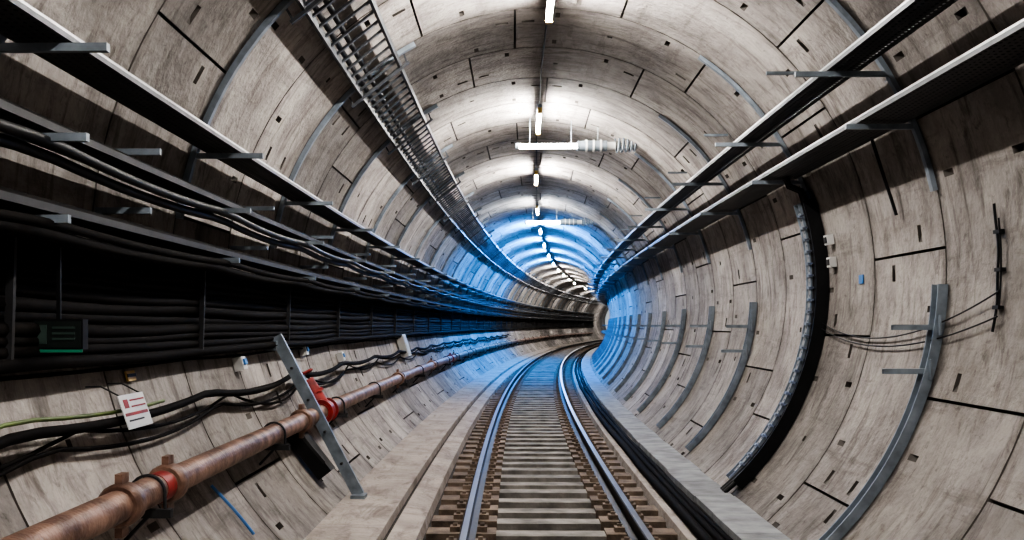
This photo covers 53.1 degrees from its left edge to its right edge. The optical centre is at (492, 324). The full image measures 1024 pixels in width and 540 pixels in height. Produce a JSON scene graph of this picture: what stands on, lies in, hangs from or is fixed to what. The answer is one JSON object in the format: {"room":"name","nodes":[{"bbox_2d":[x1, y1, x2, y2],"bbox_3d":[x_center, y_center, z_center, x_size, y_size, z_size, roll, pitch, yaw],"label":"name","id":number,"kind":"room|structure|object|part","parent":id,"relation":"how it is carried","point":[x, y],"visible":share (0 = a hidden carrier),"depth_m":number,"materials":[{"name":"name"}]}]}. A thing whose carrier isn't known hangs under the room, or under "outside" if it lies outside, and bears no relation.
{"room":"underground passage","nodes":[
{"label":"underground passage","id":0,"kind":"room"},
{"bbox_2d":[0,0,608,539],"bbox_3d":[7.659,-0.277,63.799,20.755,5.976,152.917,0,0,0],"label":"wall","id":1,"kind":"structure","parent":0,"point":[289,81],"depth_m":8.91,"materials":[{"name":"concrete"}]},
{"bbox_2d":[85,383,152,429],"bbox_3d":[-2.352,0.506,6.442,0.290,0.268,0.423,0,0,0],"label":"notice","id":2,"kind":"object","parent":1,"relation":"attached to","point":[134,408],"visible":1,"depth_m":6.42,"materials":[{"name":"white plastic"}]},
{"bbox_2d":[124,370,136,381],"bbox_3d":[-2.483,0.348,7.012,0.034,0.071,0.151,0,0,0],"label":"label","id":3,"kind":"object","parent":1,"relation":"attached to","point":[129,375],"visible":1,"depth_m":6.99,"materials":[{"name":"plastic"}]},
{"bbox_2d":[210,484,254,534],"bbox_3d":[-1.955,1.389,7.693,0.332,0.400,0.024,0,0,-22],"label":"strap","id":4,"kind":"object","parent":1,"relation":"attached to","point":[212,486],"visible":1,"depth_m":7.69,"materials":[{"name":"plastic"}]},
{"bbox_2d":[0,329,508,476],"bbox_3d":[-1.265,0.489,27.066,1.210,0.647,66.237,0,0,3],"label":"cables","id":5,"kind":"object","parent":1,"relation":"attached to","point":[66,431],"visible":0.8,"depth_m":6.73,"materials":[{"name":"black rubber"}]},
{"bbox_2d":[232,346,345,371],"bbox_3d":[-2.341,0.395,12.434,0.164,0.300,5.570,0,0,2],"label":"boxes","id":6,"kind":"object","parent":1,"relation":"attached to","point":[240,363],"visible":0.94,"depth_m":9.74,"materials":[{"name":"white plastic"}]},
{"bbox_2d":[0,332,592,539],"bbox_3d":[4.952,0.897,58.139,14.434,0.820,132.351,0,0,0],"label":"pipe","id":7,"kind":"object","parent":1,"relation":"attached to","point":[123,503],"visible":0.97,"depth_m":6.28,"materials":[{"name":"metal"}]},
{"bbox_2d":[0,118,593,373],"bbox_3d":[5.005,-0.335,60.142,15.282,1.192,136.373,0,0,0],"label":"cable bundle","id":8,"kind":"object","parent":1,"relation":"attached to","point":[141,299],"visible":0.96,"depth_m":7.22,"materials":[{"name":"black rubber"}]},
{"bbox_2d":[33,245,87,351],"bbox_3d":[-2.308,-0.198,5.456,0.271,0.685,0.085,0,0,0],"label":"sign","id":9,"kind":"object","parent":8,"relation":"on","point":[58,334],"visible":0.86,"depth_m":5.42,"materials":[{"name":"green plastic"}]},
{"bbox_2d":[0,0,595,359],"bbox_3d":[4.737,-1.479,56.815,14.728,3.359,129.377,0,0,0],"label":"brackets","id":10,"kind":"object","parent":1,"relation":"attached to","point":[89,47],"visible":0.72,"depth_m":8.29,"materials":[{"name":"grey metal"}]},
{"bbox_2d":[0,96,590,316],"bbox_3d":[5.327,-0.997,60.720,15.582,0.074,137.523,0,0,0],"label":"cable tray","id":11,"kind":"object","parent":10,"relation":"on","point":[11,111],"depth_m":6.76,"materials":[{"name":"grey metal"}]},
{"bbox_2d":[0,0,596,313],"bbox_3d":[5.406,-1.432,60.712,15.603,0.064,137.506,0,0,0],"label":"cable tray","id":12,"kind":"object","parent":10,"relation":"on","point":[20,22],"depth_m":6.54,"materials":[{"name":"grey metal"}]},
{"bbox_2d":[0,186,596,320],"bbox_3d":[5.307,-0.597,60.723,15.602,0.074,137.531,0,0,0],"label":"cable tray","id":13,"kind":"object","parent":10,"relation":"on","point":[10,199],"depth_m":6.81,"materials":[{"name":"grey metal"}]},
{"bbox_2d":[286,432,334,479],"bbox_3d":[-1.902,1.268,10.493,0.532,0.615,0.273,0,0,0],"label":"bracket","id":14,"kind":"object","parent":1,"relation":"attached to","point":[306,447],"visible":0.64,"depth_m":10.37,"materials":[{"name":"black metal"}]},
{"bbox_2d":[395,334,410,357],"bbox_3d":[-1.956,0.463,22.359,0.300,0.522,0.503,0,0,2],"label":"box","id":15,"kind":"object","parent":1,"relation":"attached to","point":[402,342],"visible":0.93,"depth_m":22.11,"materials":[{"name":"white plastic"}]},
{"bbox_2d":[158,0,824,309],"bbox_3d":[9.148,-2.818,63.701,22.800,1.562,152.699,0,0,0],"label":"ceiling","id":16,"kind":"structure","parent":0,"point":[596,53],"depth_m":13.63,"materials":[{"name":"concrete"}]},
{"bbox_2d":[286,0,601,304],"bbox_3d":[6.185,-2.761,60.627,15.884,0.630,137.313,0,0,0],"label":"ladder","id":17,"kind":"object","parent":16,"relation":"attached to","point":[306,7],"depth_m":13.34,"materials":[{"name":"grey metal"}]},
{"bbox_2d":[535,165,537,185],"bbox_3d":[0.966,-3.355,22.892,0.070,0.250,1.800,0,0,2],"label":"lamp","id":18,"kind":"object","parent":16,"relation":"hanging from","point":[536,168],"visible":1,"depth_m":22.38,"materials":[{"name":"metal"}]},
{"bbox_2d":[536,203,538,214],"bbox_3d":[1.268,-3.355,29.284,0.070,0.250,1.800,0,0,3],"label":"lamp","id":19,"kind":"object","parent":16,"relation":"hanging from","point":[537,206],"visible":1,"depth_m":29.04,"materials":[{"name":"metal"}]},
{"bbox_2d":[536,101,541,134],"bbox_3d":[0.737,-3.355,16.496,0.070,0.250,1.800,0,0,2],"label":"lamp","id":20,"kind":"object","parent":16,"relation":"hanging from","point":[539,106],"visible":1,"depth_m":16.15,"materials":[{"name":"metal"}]},
{"bbox_2d":[546,0,553,23],"bbox_3d":[0.583,-3.355,10.099,0.070,0.250,1.800,0,0,1],"label":"lamp","id":21,"kind":"object","parent":16,"relation":"hanging from","point":[550,3],"visible":1,"depth_m":10.65,"materials":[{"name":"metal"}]},
{"bbox_2d":[525,218,593,225],"bbox_3d":[1.964,-3.203,30.172,2.056,0.612,0.244,0,0,5],"label":"lamp","id":22,"kind":"object","parent":16,"relation":"hanging from","point":[565,222],"visible":0.94,"depth_m":30.09,"materials":[{"name":"metal"}]},
{"bbox_2d":[536,24,592,289],"bbox_3d":[8.009,-3.500,59.010,15.070,0.024,138.017,0,0,0],"label":"cable","id":23,"kind":"object","parent":16,"relation":"attached to","point":[546,24],"visible":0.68,"depth_m":14.67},
{"bbox_2d":[516,117,636,152],"bbox_3d":[1.409,-3.203,17.250,2.060,0.612,0.246,0,0,0],"label":"lamp","id":24,"kind":"object","parent":16,"relation":"hanging from","point":[586,145],"visible":0.95,"depth_m":17.23,"materials":[{"name":"metal"}]},
{"bbox_2d":[304,339,722,539],"bbox_3d":[9.474,2.210,64.175,22.447,0.780,153.647,0,0,0],"label":"floor","id":25,"kind":"structure","parent":0,"point":[405,489],"depth_m":12.73,"materials":[{"name":"concrete"}]},
{"bbox_2d":[263,334,366,498],"bbox_3d":[-1.884,0.961,10.838,1.083,1.738,0.204,0,0,0],"label":"diagonal strut","id":26,"kind":"object","parent":25,"relation":"on","point":[356,490],"visible":0.9,"depth_m":10.84,"materials":[{"name":"metal"}]},
{"bbox_2d":[426,340,677,539],"bbox_3d":[7.905,1.870,61.493,17.181,0.320,135.003,0,0,0],"label":"railway track","id":27,"kind":"object","parent":25,"relation":"on","point":[534,465],"visible":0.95,"depth_m":12.86,"materials":[{"name":"brown wood"}]},
{"bbox_3d":[5.263,1.798,61.719,4.339,0.175,135.860,0,0,6],"label":"rail","id":28,"kind":"part","parent":27,"relation":"part of","materials":[{"name":"silver metal"}]},
{"bbox_3d":[6.752,1.798,61.551,4.328,0.175,135.490,0,0,6],"label":"rail","id":29,"kind":"part","parent":27,"relation":"part of","materials":[{"name":"silver metal"}]},
{"bbox_2d":[574,345,732,539],"bbox_3d":[7.282,1.868,52.318,11.091,0.100,112.617,0,0,0],"label":"conduit","id":30,"kind":"object","parent":25,"relation":"on","point":[702,526],"visible":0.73,"depth_m":12.30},
{"bbox_2d":[581,347,790,539],"bbox_3d":[7.692,1.890,52.481,11.306,0.120,112.938,0,0,0],"label":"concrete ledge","id":31,"kind":"object","parent":25,"relation":"on","point":[738,520],"visible":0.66,"depth_m":12.13,"materials":[{"name":"concrete"}]},
{"bbox_2d":[157,0,1023,514],"bbox_3d":[9.355,-0.644,63.804,24.204,5.971,152.951,0,0,0],"label":"holes","id":32,"kind":"object","parent":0,"point":[821,1],"visible":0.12,"depth_m":9.60,"materials":[{"name":"black"}]},
{"bbox_2d":[575,0,1023,539],"bbox_3d":[10.831,-0.274,63.329,21.175,6.029,151.771,0,0,0],"label":"wall","id":33,"kind":"structure","parent":0,"point":[957,462],"depth_m":9.25,"materials":[{"name":"concrete"}]},
{"bbox_2d":[592,321,608,357],"bbox_3d":[5.883,0.734,55.817,0.997,2.118,0.175,0,0,6],"label":"brace","id":34,"kind":"object","parent":33,"relation":"attached to","point":[608,321],"visible":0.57,"depth_m":55.78,"materials":[{"name":"grey metal"}]},
{"bbox_2d":[592,319,610,359],"bbox_3d":[5.568,0.734,52.648,0.997,2.118,0.175,0,0,6],"label":"brace","id":35,"kind":"object","parent":33,"relation":"attached to","point":[609,319],"visible":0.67,"depth_m":52.59,"materials":[{"name":"grey metal"}]},
{"bbox_2d":[592,318,612,361],"bbox_3d":[5.272,0.734,49.477,0.997,2.118,0.175,0,0,5],"label":"brace","id":36,"kind":"object","parent":33,"relation":"attached to","point":[598,354],"visible":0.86,"depth_m":49.43,"materials":[{"name":"grey metal"}]},
{"bbox_2d":[593,318,614,364],"bbox_3d":[4.995,0.734,46.304,0.997,2.118,0.175,0,0,5],"label":"brace","id":37,"kind":"object","parent":33,"relation":"attached to","point":[605,347],"visible":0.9,"depth_m":46.26,"materials":[{"name":"metal"}]},
{"bbox_2d":[594,317,616,366],"bbox_3d":[4.735,0.734,43.129,0.997,2.118,0.175,0,0,5],"label":"brace","id":38,"kind":"object","parent":33,"relation":"attached to","point":[610,343],"visible":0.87,"depth_m":43.08,"materials":[{"name":"grey metal"}]},
{"bbox_2d":[595,317,620,370],"bbox_3d":[4.495,0.734,39.953,0.997,2.118,0.175,0,0,4],"label":"brace","id":39,"kind":"object","parent":33,"relation":"attached to","point":[619,322],"visible":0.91,"depth_m":39.90,"materials":[{"name":"metal"}]},
{"bbox_2d":[598,316,625,374],"bbox_3d":[4.272,0.734,36.776,0.997,2.118,0.175,0,0,4],"label":"brace","id":40,"kind":"object","parent":33,"relation":"attached to","point":[624,317],"visible":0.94,"depth_m":36.73,"materials":[{"name":"grey metal"}]},
{"bbox_2d":[602,315,631,379],"bbox_3d":[4.068,0.734,33.598,0.997,2.118,0.175,0,0,4],"label":"brace","id":41,"kind":"object","parent":33,"relation":"attached to","point":[630,318],"visible":0.92,"depth_m":33.55,"materials":[{"name":"grey metal"}]},
{"bbox_2d":[607,314,640,384],"bbox_3d":[3.882,0.734,30.418,0.997,2.118,0.175,0,0,3],"label":"brace","id":42,"kind":"object","parent":33,"relation":"attached to","point":[611,380],"visible":0.96,"depth_m":30.37,"materials":[{"name":"grey metal"}]},
{"bbox_2d":[614,313,651,391],"bbox_3d":[3.715,0.734,27.238,0.997,2.118,0.174,0,0,3],"label":"brace","id":43,"kind":"object","parent":33,"relation":"attached to","point":[632,369],"visible":0.92,"depth_m":27.19,"materials":[{"name":"grey metal"}]},
{"bbox_2d":[623,311,665,400],"bbox_3d":[3.567,0.734,24.056,0.997,2.118,0.174,0,0,3],"label":"brace","id":44,"kind":"object","parent":33,"relation":"attached to","point":[663,322],"visible":1,"depth_m":24.02,"materials":[{"name":"grey metal"}]},
{"bbox_2d":[637,309,685,412],"bbox_3d":[3.436,0.734,20.874,0.997,2.118,0.174,0,0,2],"label":"brace","id":45,"kind":"object","parent":33,"relation":"attached to","point":[648,400],"visible":1,"depth_m":20.83,"materials":[{"name":"grey metal"}]},
{"bbox_2d":[656,306,714,428],"bbox_3d":[3.325,0.734,17.691,0.997,2.118,0.174,0,0,2],"label":"brace","id":46,"kind":"object","parent":33,"relation":"attached to","point":[705,346],"visible":1,"depth_m":17.65,"materials":[{"name":"grey metal"}]},
{"bbox_2d":[685,302,756,450],"bbox_3d":[3.231,0.734,14.507,0.997,2.118,0.174,0,0,2],"label":"brace","id":47,"kind":"object","parent":33,"relation":"attached to","point":[750,326],"visible":1,"depth_m":14.47,"materials":[{"name":"grey metal"}]},
{"bbox_2d":[584,0,937,308],"bbox_3d":[9.301,-2.028,56.285,14.288,1.928,128.181,0,0,0],"label":"brackets","id":48,"kind":"object","parent":33,"relation":"attached to","point":[912,125],"visible":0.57,"depth_m":11.36,"materials":[{"name":"grey metal"}]},
{"bbox_2d":[593,0,957,299],"bbox_3d":[10.337,-2.072,60.164,15.445,0.064,136.264,0,0,0],"label":"cable tray","id":49,"kind":"object","parent":48,"relation":"on","point":[911,15],"depth_m":8.95,"materials":[{"name":"grey metal"}]},
{"bbox_2d":[598,18,1023,299],"bbox_3d":[10.632,-1.657,60.138,15.555,0.074,136.205,0,0,0],"label":"cable tray","id":50,"kind":"object","parent":48,"relation":"on","point":[1002,52],"depth_m":7.96,"materials":[{"name":"grey metal"}]},
{"bbox_2d":[720,177,828,492],"bbox_3d":[3.082,0.115,11.331,1.158,3.470,0.406,0,0,0],"label":"cable tray","id":51,"kind":"object","parent":33,"relation":"attached to","point":[808,216],"visible":1,"depth_m":11.14,"materials":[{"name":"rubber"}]},
{"bbox_2d":[823,234,836,267],"bbox_3d":[3.584,-0.790,10.899,0.118,0.352,0.122,0,0,0],"label":"boxes","id":52,"kind":"object","parent":33,"relation":"attached to","point":[828,239],"visible":1,"depth_m":10.84,"materials":[{"name":"white plastic"}]},
{"bbox_2d":[859,275,863,283],"bbox_3d":[3.633,-0.452,10.102,0.011,0.086,0.119,0,0,1],"label":"tag","id":53,"kind":"object","parent":33,"relation":"attached to","point":[861,277],"visible":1,"depth_m":10.08,"materials":[{"name":"plastic"}]},
{"bbox_2d":[818,284,947,539],"bbox_3d":[3.100,0.734,8.139,0.999,2.118,0.188,0,0,0],"label":"cable bracket","id":54,"kind":"object","parent":33,"relation":"attached to","point":[925,373],"visible":1,"depth_m":8.10,"materials":[{"name":"grey metal"}]},
{"bbox_2d":[821,139,1005,346],"bbox_3d":[3.494,-0.042,9.518,0.722,3.459,4.685,0,0,-9],"label":"cables","id":55,"kind":"object","parent":33,"relation":"attached to","point":[998,230],"visible":0.84,"depth_m":7.48,"materials":[{"name":"black rubber"}]}
]}

